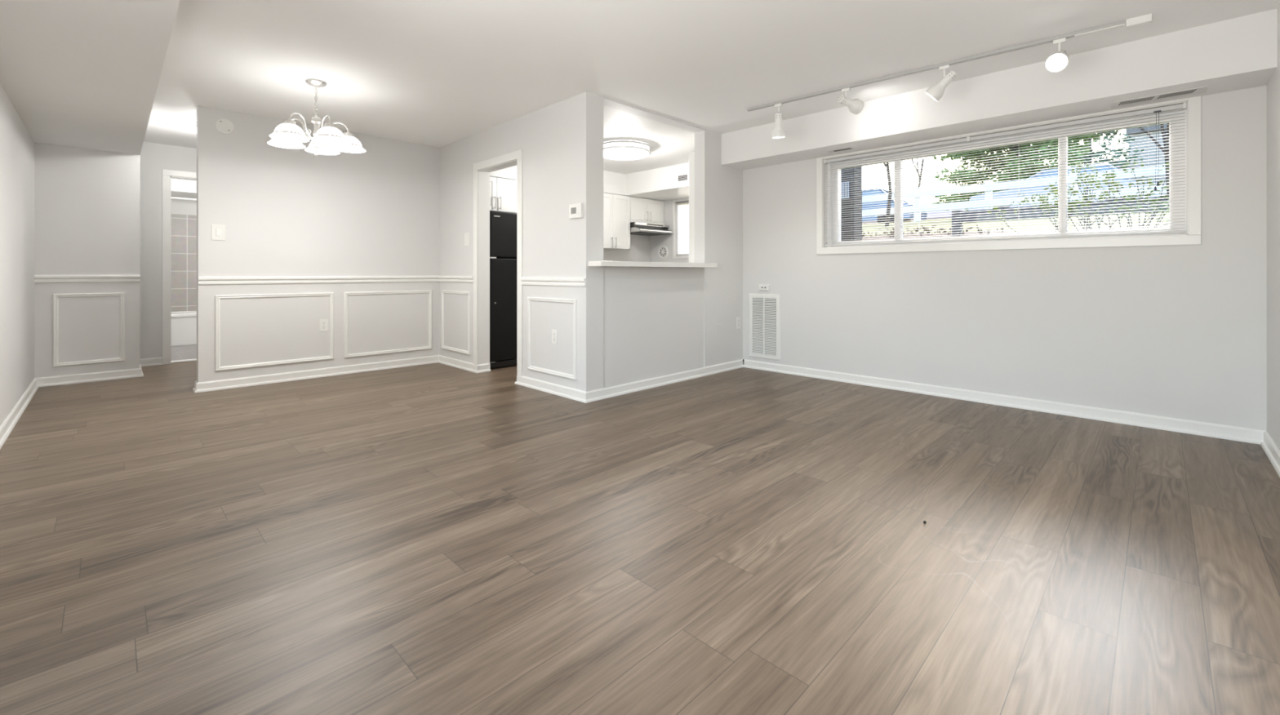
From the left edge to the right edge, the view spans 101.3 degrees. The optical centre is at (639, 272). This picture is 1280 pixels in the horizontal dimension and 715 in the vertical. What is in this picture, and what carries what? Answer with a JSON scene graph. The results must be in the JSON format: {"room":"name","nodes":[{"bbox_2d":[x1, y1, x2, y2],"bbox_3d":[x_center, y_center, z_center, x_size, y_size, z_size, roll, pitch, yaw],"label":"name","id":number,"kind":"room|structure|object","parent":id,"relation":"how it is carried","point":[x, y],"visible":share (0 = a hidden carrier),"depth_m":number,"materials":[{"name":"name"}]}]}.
{"room":"empty living room","nodes":[
{"label":"empty living room","id":0,"kind":"room"},
{"bbox_2d":[0,84,34,426],"bbox_3d":[-3.002,-0.202,2.228,8.538,2.440,0.120,0,0,45],"label":"wall","id":1,"kind":"structure","parent":0,"point":[16,144],"depth_m":3.70,"materials":[{"name":"paint"}]},
{"bbox_2d":[0,377,39,448],"bbox_3d":[-3.659,0.977,2.982,4.797,0.082,0.026,0,0,45],"label":"baseboard","id":2,"kind":"structure","parent":1,"relation":"attached to","point":[8,424],"depth_m":3.65,"materials":[{"name":"white wood"}]},
{"bbox_2d":[34,142,140,377],"bbox_3d":[-5.444,-0.202,5.209,0.873,2.440,0.678,0,0,45],"label":"wall","id":3,"kind":"structure","parent":0,"point":[87,202],"depth_m":4.88,"materials":[{"name":"paint"}]},
{"bbox_2d":[34,274,140,282],"bbox_3d":[-5.125,0.055,4.893,0.024,0.070,0.678,0,0,45],"label":"trim","id":4,"kind":"structure","parent":3,"relation":"attached to","point":[121,277],"depth_m":4.88,"materials":[{"name":"white wood"}]},
{"bbox_2d":[53,292,124,367],"bbox_3d":[-5.127,0.522,4.896,0.017,0.660,0.464,0,0,45],"label":"trim","id":5,"kind":"structure","parent":3,"relation":"attached to","point":[55,296],"depth_m":4.87,"materials":[{"name":"white wood"}]},
{"bbox_2d":[35,368,143,386],"bbox_3d":[-5.116,0.977,4.902,0.026,0.082,0.704,0,0,45],"label":"baseboard","id":6,"kind":"structure","parent":3,"relation":"attached to","point":[129,373],"depth_m":4.88,"materials":[{"name":"white wood"}]},
{"bbox_2d":[0,0,179,155],"bbox_3d":[-2.454,-1.287,2.247,7.545,0.270,0.678,0,0,45],"label":"ceiling","id":7,"kind":"structure","parent":0,"point":[76,73],"depth_m":2.94,"materials":[{"name":"paint"}]},
{"bbox_2d":[140,142,196,359],"bbox_3d":[-4.280,-0.202,6.919,0.120,2.440,3.391,0,0,45],"label":"wall","id":8,"kind":"structure","parent":0,"point":[154,157],"depth_m":5.77,"materials":[{"name":"paint"}]},
{"bbox_2d":[140,357,162,366],"bbox_3d":[-5.351,0.977,5.734,0.026,0.082,0.200,0,0,45],"label":"baseboard","id":9,"kind":"structure","parent":8,"relation":"attached to","point":[154,361],"depth_m":5.74,"materials":[{"name":"white wood"}]},
{"bbox_2d":[162,168,196,364],"bbox_3d":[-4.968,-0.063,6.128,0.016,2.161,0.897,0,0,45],"label":"trim","id":10,"kind":"structure","parent":8,"relation":"attached to","point":[166,174],"depth_m":5.83,"materials":[{"name":"white wood"}]},
{"bbox_2d":[170,358,196,364],"bbox_3d":[-5.015,1.009,6.174,0.125,0.018,0.765,0,0,45],"label":"trim","id":11,"kind":"structure","parent":8,"relation":"attached to","point":[194,359],"depth_m":5.96,"materials":[{"name":"white wood"}]},
{"bbox_2d":[171,213,196,311],"bbox_3d":[-6.582,0.075,8.208,0.135,1.885,1.600,0,0,45],"label":"tiled wall","id":12,"kind":"structure","parent":0,"point":[184,227],"depth_m":7.87,"materials":[{"name":"tile"}]},
{"bbox_2d":[171,178,196,198],"bbox_3d":[-6.291,-1.275,7.919,0.685,0.295,1.600,0,0,45],"label":"ceiling","id":13,"kind":"structure","parent":0,"point":[180,188],"depth_m":7.38,"materials":[{"name":"paint"}]},
{"bbox_2d":[171,196,196,215],"bbox_3d":[-5.724,-0.202,7.358,2.550,2.440,1.840,0,0,45],"label":"wall","id":14,"kind":"structure","parent":0,"point":[179,206],"depth_m":7.88,"materials":[{"name":"paint"}]},
{"bbox_2d":[171,196,196,200],"bbox_3d":[-6.104,-1.042,7.735,0.025,0.025,1.600,0,0,45],"label":"shower rod","id":15,"kind":"object","parent":14,"relation":"attached to","point":[173,197],"visible":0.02,"depth_m":7.40,"materials":[{"name":"white plastic"}]},
{"bbox_2d":[196,105,649,382],"bbox_3d":[-1.803,-0.202,6.536,0.120,2.440,5.690,0,0,45],"label":"wall","id":16,"kind":"structure","parent":0,"point":[375,211],"depth_m":5.04,"materials":[{"name":"paint"}]},
{"bbox_2d":[192,380,198,391],"bbox_3d":[-3.805,0.977,4.496,0.146,0.082,0.026,0,0,45],"label":"baseboard","id":17,"kind":"structure","parent":16,"relation":"attached to","point":[194,388],"depth_m":4.50,"materials":[{"name":"white wood"}]},
{"bbox_2d":[211,224,225,240],"bbox_3d":[-3.664,-0.349,4.563,0.012,0.138,0.094,0,0,45],"label":"light switch","id":18,"kind":"object","parent":16,"relation":"attached to","point":[218,231],"visible":1,"depth_m":4.56,"materials":[{"name":"plastic"}]},
{"bbox_2d":[214,118,234,134],"bbox_3d":[-3.632,-1.279,4.594,0.014,0.136,0.136,0,0,45],"label":"round cover plate","id":19,"kind":"object","parent":16,"relation":"attached to","point":[224,126],"visible":1,"depth_m":4.59,"materials":[{"name":"white plastic"}]},
{"bbox_2d":[214,292,333,371],"bbox_3d":[-3.354,0.525,4.872,0.017,0.659,0.919,0,0,45],"label":"trim","id":20,"kind":"structure","parent":16,"relation":"attached to","point":[217,298],"depth_m":4.79,"materials":[{"name":"white wood"}]},
{"bbox_2d":[194,355,439,393],"bbox_3d":[-3.021,0.977,5.202,0.026,0.082,2.132,0,0,45],"label":"baseboard","id":21,"kind":"structure","parent":16,"relation":"attached to","point":[206,386],"depth_m":5.04,"materials":[{"name":"white wood"}]},
{"bbox_2d":[198,275,439,284],"bbox_3d":[-3.013,0.069,5.212,0.024,0.070,2.106,0,0,45],"label":"trim","id":22,"kind":"structure","parent":16,"relation":"attached to","point":[266,279],"depth_m":5.04,"materials":[{"name":"white wood"}]},
{"bbox_2d":[319,319,328,331],"bbox_3d":[-3.094,0.516,5.140,0.009,0.122,0.074,0,0,45],"label":"wall outlet","id":23,"kind":"object","parent":16,"relation":"attached to","point":[323,323],"visible":1,"depth_m":5.14,"materials":[{"name":"white plastic"}]},
{"bbox_2d":[344,290,431,358],"bbox_3d":[-2.650,0.528,5.583,0.017,0.660,0.889,0,0,45],"label":"trim","id":24,"kind":"structure","parent":16,"relation":"attached to","point":[366,293],"depth_m":5.51,"materials":[{"name":"white wood"}]},
{"bbox_2d":[489,176,516,213],"bbox_3d":[-1.770,-0.915,6.229,0.358,0.395,0.760,0,0,45],"label":"upper cabinet","id":25,"kind":"object","parent":16,"relation":"attached to","point":[503,192],"visible":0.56,"depth_m":6.20,"materials":[{"name":"white wood"}]},
{"bbox_2d":[603,192,630,249],"bbox_3d":[-0.481,-0.727,7.531,0.358,0.770,0.680,0,0,45],"label":"upper cabinet","id":26,"kind":"object","parent":16,"relation":"attached to","point":[616,208],"visible":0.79,"depth_m":7.49,"materials":[{"name":"white wood"}]},
{"bbox_2d":[630,196,664,224],"bbox_3d":[0.021,-0.923,8.038,0.358,0.378,0.739,0,0,45],"label":"upper cabinet","id":27,"kind":"object","parent":16,"relation":"attached to","point":[642,210],"visible":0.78,"depth_m":7.92,"materials":[{"name":"white wood"}]},
{"bbox_2d":[630,222,673,235],"bbox_3d":[0.080,-0.659,7.982,0.520,0.148,0.740,0,0,45],"label":"range hood","id":28,"kind":"object","parent":16,"relation":"attached to","point":[636,228],"visible":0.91,"depth_m":7.81,"materials":[{"name":"silver metal"}]},
{"bbox_2d":[438,355,477,373],"bbox_3d":[-1.964,0.977,5.637,0.916,0.082,0.026,0,0,45],"label":"baseboard","id":29,"kind":"structure","parent":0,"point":[463,365],"depth_m":5.61,"materials":[{"name":"white wood"}]},
{"bbox_2d":[439,92,598,391],"bbox_3d":[-1.306,-0.202,5.095,2.613,2.440,0.130,0,0,45],"label":"wall","id":30,"kind":"structure","parent":0,"point":[558,142],"depth_m":4.53,"materials":[{"name":"paint"}]},
{"bbox_2d":[441,290,470,355],"bbox_3d":[-1.998,0.526,5.677,0.646,0.657,0.017,0,0,45],"label":"trim","id":31,"kind":"structure","parent":30,"relation":"attached to","point":[468,293],"depth_m":5.64,"materials":[{"name":"white wood"}]},
{"bbox_2d":[438,275,473,282],"bbox_3d":[-2.000,0.069,5.674,0.812,0.070,0.024,0,0,45],"label":"trim","id":32,"kind":"structure","parent":30,"relation":"attached to","point":[442,278],"depth_m":5.63,"materials":[{"name":"white wood"}]},
{"bbox_2d":[464,232,469,245],"bbox_3d":[-1.815,-0.348,5.500,0.110,0.135,0.012,0,0,45],"label":"light switch","id":33,"kind":"object","parent":30,"relation":"attached to","point":[467,234],"visible":1,"depth_m":5.49,"materials":[{"name":"plastic"}]},
{"bbox_2d":[476,363,490,373],"bbox_3d":[-1.602,0.977,5.370,0.026,0.082,0.156,0,0,45],"label":"baseboard","id":34,"kind":"object","parent":30,"relation":"attached to","point":[486,367],"visible":1,"depth_m":5.37,"materials":[{"name":"white wood"}]},
{"bbox_2d":[478,160,516,364],"bbox_3d":[-1.334,-0.054,5.123,0.755,1.977,0.128,0,0,45],"label":"trim","id":35,"kind":"structure","parent":30,"relation":"attached to","point":[483,174],"depth_m":5.38,"materials":[{"name":"white wood"}]},
{"bbox_2d":[473,149,522,376],"bbox_3d":[-1.385,-0.088,5.071,0.895,2.052,0.016,0,0,45],"label":"trim","id":36,"kind":"structure","parent":30,"relation":"attached to","point":[517,155],"depth_m":4.82,"materials":[{"name":"white wood"}]},
{"bbox_2d":[514,375,586,403],"bbox_3d":[-0.777,0.977,4.461,1.020,0.082,0.026,0,0,45],"label":"baseboard","id":37,"kind":"structure","parent":30,"relation":"attached to","point":[578,395],"depth_m":4.42,"materials":[{"name":"white wood"}]},
{"bbox_2d":[527,297,576,380],"bbox_3d":[-0.758,0.539,4.449,0.686,0.645,0.017,0,0,45],"label":"trim","id":38,"kind":"structure","parent":30,"relation":"attached to","point":[573,376],"depth_m":4.41,"materials":[{"name":"white wood"}]},
{"bbox_2d":[520,277,586,286],"bbox_3d":[-0.754,0.077,4.440,0.906,0.070,0.024,0,0,45],"label":"trim","id":39,"kind":"structure","parent":30,"relation":"attached to","point":[562,282],"depth_m":4.39,"materials":[{"name":"white wood"}]},
{"bbox_2d":[551,328,557,344],"bbox_3d":[-0.719,0.541,4.416,0.074,0.122,0.009,0,0,45],"label":"wall outlet","id":40,"kind":"object","parent":30,"relation":"attached to","point":[554,332],"visible":1,"depth_m":4.41,"materials":[{"name":"white plastic"}]},
{"bbox_2d":[568,203,583,218],"bbox_3d":[-0.511,-0.492,4.195,0.154,0.115,0.030,0,0,45],"label":"thermostat","id":41,"kind":"object","parent":30,"relation":"attached to","point":[575,211],"visible":1,"depth_m":4.17,"materials":[{"name":"white plastic"}]},
{"bbox_2d":[489,162,688,201],"bbox_3d":[-0.133,-1.270,6.371,2.484,0.305,3.334,0,0,45],"label":"ceiling","id":42,"kind":"structure","parent":0,"point":[652,184],"depth_m":7.32,"materials":[{"name":"white paint"}]},
{"bbox_2d":[667,173,688,183],"bbox_3d":[0.496,-1.235,6.906,0.355,0.095,0.008,0,0,45],"label":"ceiling vent","id":43,"kind":"object","parent":42,"relation":"in","point":[684,177],"visible":1,"depth_m":6.90,"materials":[{"name":"white plastic"}]},
{"bbox_2d":[0,344,1279,714],"bbox_3d":[-1.554,1.077,5.502,11.088,0.121,6.809,0,0,45],"label":"floor","id":44,"kind":"structure","parent":0,"point":[433,539],"depth_m":1.90,"materials":[{"name":"brown wood"}]},
{"bbox_2d":[171,311,196,346],"bbox_3d":[-6.285,0.798,7.913,0.698,0.440,1.596,0,0,45],"label":"bathtub","id":45,"kind":"object","parent":44,"relation":"on","point":[184,323],"visible":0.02,"depth_m":7.35,"materials":[{"name":"ceramic"}]},
{"bbox_2d":[489,211,516,368],"bbox_3d":[-1.581,0.188,6.017,0.826,1.660,0.754,0,0,45],"label":"refrigerator","id":46,"kind":"object","parent":44,"relation":"on","point":[503,225],"visible":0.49,"depth_m":5.57,"materials":[{"name":"black metal"}]},
{"bbox_2d":[649,200,688,262],"bbox_3d":[1.082,-0.202,7.598,2.484,2.440,0.120,0,0,45],"label":"wall","id":47,"kind":"structure","parent":0,"point":[656,241],"depth_m":8.16,"materials":[{"name":"paint"}]},
{"bbox_2d":[657,245,668,258],"bbox_3d":[0.358,-0.319,8.213,0.215,0.215,0.026,0,0,45],"label":"exhaust fan","id":48,"kind":"object","parent":47,"relation":"attached to","point":[663,251],"visible":1,"depth_m":8.21,"materials":[{"name":"white plastic"}]},
{"bbox_2d":[672,197,688,258],"bbox_3d":[0.897,-0.667,7.750,1.012,0.899,0.104,0,0,45],"label":"window","id":49,"kind":"structure","parent":47,"relation":"in","point":[682,199],"depth_m":8.05,"materials":[{"name":"plastic"}]},
{"bbox_2d":[675,200,688,255],"bbox_3d":[0.885,-0.675,7.743,0.920,0.815,0.024,0,0,45],"label":"roller blind","id":50,"kind":"object","parent":49,"relation":"attached to","point":[682,207],"visible":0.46,"depth_m":7.98,"materials":[{"name":"fabric"}]},
{"bbox_2d":[598,95,742,389],"bbox_3d":[0.344,-0.202,4.997,0.129,2.440,2.053,0,0,45],"label":"wall","id":51,"kind":"structure","parent":0,"point":[718,188],"depth_m":5.02,"materials":[{"name":"paint"}]},
{"bbox_2d":[587,261,716,267],"bbox_3d":[0.082,-0.069,4.701,0.400,0.042,1.485,0,0,45],"label":"counter ledge","id":52,"kind":"object","parent":51,"relation":"on","point":[591,264],"visible":0.94,"depth_m":4.43,"materials":[{"name":"laminate"}]},
{"bbox_2d":[585,359,743,403],"bbox_3d":[0.344,0.977,4.887,0.026,0.082,2.209,0,0,45],"label":"baseboard","id":53,"kind":"structure","parent":51,"relation":"attached to","point":[632,387],"depth_m":4.70,"materials":[{"name":"white wood"}]},
{"bbox_2d":[688,151,694,262],"bbox_3d":[0.752,-0.102,5.553,0.074,2.240,0.651,0,0,45],"label":"trim","id":54,"kind":"structure","parent":51,"relation":"attached to","point":[691,155],"depth_m":5.32,"materials":[{"name":"white wood"}]},
{"bbox_2d":[736,316,740,328],"bbox_3d":[1.052,0.538,5.614,0.009,0.122,0.074,0,0,45],"label":"wall outlet","id":55,"kind":"object","parent":51,"relation":"attached to","point":[738,319],"visible":1,"depth_m":5.61,"materials":[{"name":"white plastic"}]},
{"bbox_2d":[143,0,1279,174],"bbox_3d":[-0.648,-1.482,4.605,8.538,0.120,6.809,0,0,45],"label":"ceiling","id":56,"kind":"structure","parent":0,"point":[438,73],"depth_m":3.42,"materials":[{"name":"paint"}]},
{"bbox_2d":[266,79,365,155],"bbox_3d":[-2.402,-1.147,3.922,0.640,0.551,0.636,0,0,45],"label":"chandelier","id":57,"kind":"object","parent":56,"relation":"hanging from","point":[328,140],"visible":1,"depth_m":3.88,"materials":[{"name":"white glass"}]},
{"bbox_2d":[603,140,650,159],"bbox_3d":[-0.184,-1.367,5.925,0.610,0.110,0.610,0,0,45],"label":"drum ceiling light","id":58,"kind":"object","parent":56,"relation":"attached to","point":[615,149],"visible":0.78,"depth_m":5.73,"materials":[{"name":"white glass"}]},
{"bbox_2d":[746,13,1152,111],"bbox_3d":[1.881,-1.402,3.728,2.519,0.040,0.044,0,0,41],"label":"track","id":59,"kind":"object","parent":56,"relation":"attached to","point":[1147,19],"visible":1,"depth_m":3.38,"materials":[{"name":"metal"}]},
{"bbox_2d":[772,102,785,138],"bbox_3d":[1.159,-1.262,4.390,0.109,0.279,0.111,0,0,45],"label":"track spotlight","id":60,"kind":"object","parent":59,"relation":"attached to","point":[778,132],"visible":1,"depth_m":4.35,"materials":[{"name":"white plastic"}]},
{"bbox_2d":[837,87,864,114],"bbox_3d":[1.605,-1.311,4.017,0.206,0.180,0.108,0,0,-26],"label":"track spotlight","id":61,"kind":"object","parent":59,"relation":"attached to","point":[855,106],"visible":1,"depth_m":4.00,"materials":[{"name":"white plastic"}]},
{"bbox_2d":[924,64,957,102],"bbox_3d":[2.046,-1.286,3.575,0.191,0.229,0.110,0,0,45],"label":"track spotlight","id":62,"kind":"object","parent":59,"relation":"attached to","point":[935,91],"visible":1,"depth_m":3.55,"materials":[{"name":"white plastic"}]},
{"bbox_2d":[1044,37,1069,72],"bbox_3d":[2.502,-1.294,3.141,0.108,0.214,0.206,0,0,45],"label":"track spotlight","id":63,"kind":"object","parent":59,"relation":"attached to","point":[1057,61],"visible":1,"depth_m":3.10,"materials":[{"name":"white plastic"}]},
{"bbox_2d":[721,8,1277,169],"bbox_3d":[2.273,-1.265,4.255,3.655,0.314,0.392,0,0,45],"label":"soffit","id":64,"kind":"structure","parent":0,"point":[1240,53],"depth_m":3.59,"materials":[{"name":"paint"}]},
{"bbox_2d":[826,146,854,152],"bbox_3d":[1.803,-1.105,4.731,0.225,0.006,0.090,0,0,45],"label":"ceiling vent","id":65,"kind":"object","parent":64,"relation":"in","point":[847,148],"visible":1,"depth_m":4.71,"materials":[{"name":"metal"}]},
{"bbox_2d":[1109,85,1207,108],"bbox_3d":[3.263,-1.104,3.320,0.435,0.007,0.160,0,0,45],"label":"ceiling vent","id":66,"kind":"object","parent":64,"relation":"in","point":[1201,90],"visible":1,"depth_m":3.30,"materials":[{"name":"metal"}]},
{"bbox_2d":[742,85,1266,431],"bbox_3d":[2.436,-0.202,4.511,3.784,2.440,0.201,0,0,45],"label":"wall","id":67,"kind":"structure","parent":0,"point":[1179,331],"depth_m":3.80,"materials":[{"name":"paint"}]},
{"bbox_2d":[759,284,769,291],"bbox_3d":[1.295,0.159,5.481,0.114,0.066,0.026,0,0,45],"label":"wall outlet","id":68,"kind":"object","parent":67,"relation":"attached to","point":[762,287],"visible":1,"depth_m":5.47,"materials":[{"name":"white plastic"}]},
{"bbox_2d":[749,293,780,359],"bbox_3d":[1.296,0.559,5.487,0.366,0.672,0.016,0,0,45],"label":"return air grille","id":69,"kind":"object","parent":67,"relation":"attached to","point":[764,308],"visible":1,"depth_m":5.48,"materials":[{"name":"white plastic"}]},
{"bbox_2d":[743,359,1266,444],"bbox_3d":[2.402,0.977,4.386,3.655,0.082,0.026,0,0,45],"label":"baseboard","id":70,"kind":"structure","parent":67,"relation":"attached to","point":[1174,424],"depth_m":3.85,"materials":[{"name":"white wood"}]},
{"bbox_2d":[824,102,1186,246],"bbox_3d":[2.637,-0.654,4.208,2.417,0.864,0.044,0,0,45],"label":"blind","id":71,"kind":"object","parent":67,"relation":"attached to","point":[1183,106],"visible":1,"depth_m":3.96,"materials":[{"name":"plastic"}]},
{"bbox_2d":[816,95,1201,254],"bbox_3d":[2.671,-0.641,4.242,2.541,0.932,0.182,0,0,45],"label":"window","id":72,"kind":"structure","parent":67,"relation":"attached to","point":[1192,215],"depth_m":3.84,"materials":[{"name":"plastic"}]},
{"bbox_2d":[1266,3,1279,449],"bbox_3d":[1.962,-0.202,1.259,0.120,2.440,5.489,0,0,45],"label":"wall","id":73,"kind":"structure","parent":0,"point":[1273,85],"depth_m":2.91,"materials":[{"name":"paint"}]},
{"bbox_2d":[1260,431,1279,477],"bbox_3d":[1.840,0.977,1.239,0.026,0.082,5.288,0,0,45],"label":"baseboard","id":74,"kind":"structure","parent":73,"relation":"attached to","point":[1270,448],"depth_m":2.87,"materials":[{"name":"white wood"}]},
{"label":"outside","id":75,"kind":"structure","parent":0,"visible":0},
{"bbox_3d":[25.968,-2.191,40.431,140.000,0.800,46.000,0,0,45],"label":"lawn","id":76,"kind":"structure","parent":75,"visible":0},
{"bbox_2d":[920,201,965,220],"bbox_3d":[26.003,-4.087,49.194,13.800,4.591,8.800,0,0,45],"label":"house","id":77,"kind":"structure","parent":76,"relation":"on","point":[943,215],"depth_m":44.73,"materials":[{"name":"white"}]},
{"bbox_2d":[931,133,1101,210],"bbox_3d":[15.783,-6.854,21.698,6.312,10.258,6.543,0,0,-36],"label":"conifer tree","id":78,"kind":"object","parent":76,"relation":"on","point":[978,177],"visible":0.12,"depth_m":21.14,"materials":[{"name":"green plant"}]},
{"bbox_2d":[1051,129,1146,169],"bbox_3d":[21.988,-6.539,25.975,4.425,8.887,5.075,0,0,27],"label":"evergreen tree","id":79,"kind":"object","parent":76,"relation":"on","point":[1113,133],"visible":0.18,"depth_m":24.77,"materials":[{"name":"green plant"}]},
{"bbox_2d":[1107,123,1167,195],"bbox_3d":[38.130,-5.637,32.941,16.200,7.691,9.300,0,0,45],"label":"apartment building","id":80,"kind":"structure","parent":76,"relation":"on","point":[1166,126],"depth_m":33.63,"materials":[{"name":"grey"}]},
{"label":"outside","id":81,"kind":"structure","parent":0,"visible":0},
{"bbox_3d":[10.240,-1.571,17.444,70.000,0.440,8.800,0,0,45],"label":"street","id":82,"kind":"object","parent":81,"visible":0},
{"bbox_2d":[862,187,927,224],"bbox_3d":[8.457,-2.350,20.477,4.500,1.459,1.780,0,0,45],"label":"car","id":83,"kind":"object","parent":82,"relation":"on","point":[908,215],"visible":0.15,"depth_m":19.13,"materials":[{"name":"blue paint"}]},
{"bbox_2d":[911,158,924,187],"bbox_3d":[8.310,-3.694,16.372,2.097,4.724,2.832,0,0,-36],"label":"bare tree","id":84,"kind":"object","parent":82,"relation":"on","point":[917,169],"visible":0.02,"depth_m":15.77,"materials":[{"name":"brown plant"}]},
{"bbox_2d":[968,163,1162,210],"bbox_3d":[12.862,-2.350,16.114,4.500,1.459,1.780,0,0,45],"label":"car","id":85,"kind":"object","parent":82,"relation":"on","point":[1002,195],"visible":0.14,"depth_m":15.63,"materials":[{"name":"white paint"}]},
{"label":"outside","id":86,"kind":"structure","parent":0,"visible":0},
{"bbox_2d":[862,211,1168,236],"bbox_3d":[3.562,-0.717,10.702,38.000,1.292,10.180,0,0,45],"label":"lawn","id":87,"kind":"structure","parent":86,"point":[985,226],"depth_m":8.38,"materials":[{"name":"green plant"}]},
{"bbox_2d":[840,166,862,240],"bbox_3d":[2.481,-1.582,6.641,0.540,3.200,0.271,0,0,45],"label":"brick pier","id":88,"kind":"structure","parent":87,"relation":"on","point":[854,236],"depth_m":6.44,"materials":[{"name":"grey brick"}]},
{"bbox_2d":[840,181,850,199],"bbox_3d":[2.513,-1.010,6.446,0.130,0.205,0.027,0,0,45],"label":"window","id":89,"kind":"structure","parent":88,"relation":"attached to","point":[842,182],"depth_m":6.42,"materials":[{"name":"white glass"}]},
{"bbox_2d":[883,162,892,226],"bbox_3d":[4.880,-3.071,11.639,3.196,4.245,1.835,0,0,10],"label":"bare tree","id":90,"kind":"object","parent":87,"relation":"on","point":[887,215],"visible":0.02,"depth_m":11.95,"materials":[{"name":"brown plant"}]},
{"bbox_2d":[862,225,1021,239],"bbox_3d":[3.696,-0.516,7.591,3.000,0.271,1.668,0,0,45],"label":"leaf litter","id":91,"kind":"object","parent":87,"relation":"on","point":[921,234],"visible":0.3,"depth_m":7.12,"materials":[{"name":"beige plant"}]},
{"bbox_2d":[862,165,1166,222],"bbox_3d":[7.933,-1.645,11.918,12.300,0.875,0.160,0,0,45],"label":"rail fence","id":92,"kind":"object","parent":87,"relation":"on","point":[985,202],"visible":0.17,"depth_m":11.78,"materials":[{"name":"paint"}]},
{"bbox_2d":[951,197,1168,236],"bbox_3d":[5.168,-0.492,4.515,4.390,0.450,0.110,0,0,45],"label":"barrier","id":93,"kind":"object","parent":87,"relation":"on","point":[955,232],"visible":0.39,"depth_m":5.57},
{"bbox_2d":[987,160,1168,233],"bbox_3d":[4.010,-0.600,4.694,1.418,0.802,1.177,0,0,45],"label":"leafy shrub","id":94,"kind":"object","parent":87,"relation":"on","point":[1074,193],"visible":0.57,"depth_m":4.59,"materials":[{"name":"green plant"}]},
{"bbox_2d":[1137,123,1168,195],"bbox_3d":[9.194,-2.942,9.438,2.588,3.716,3.034,0,0,16],"label":"bare tree","id":95,"kind":"object","parent":87,"relation":"on","point":[1162,126],"visible":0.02,"depth_m":9.50,"materials":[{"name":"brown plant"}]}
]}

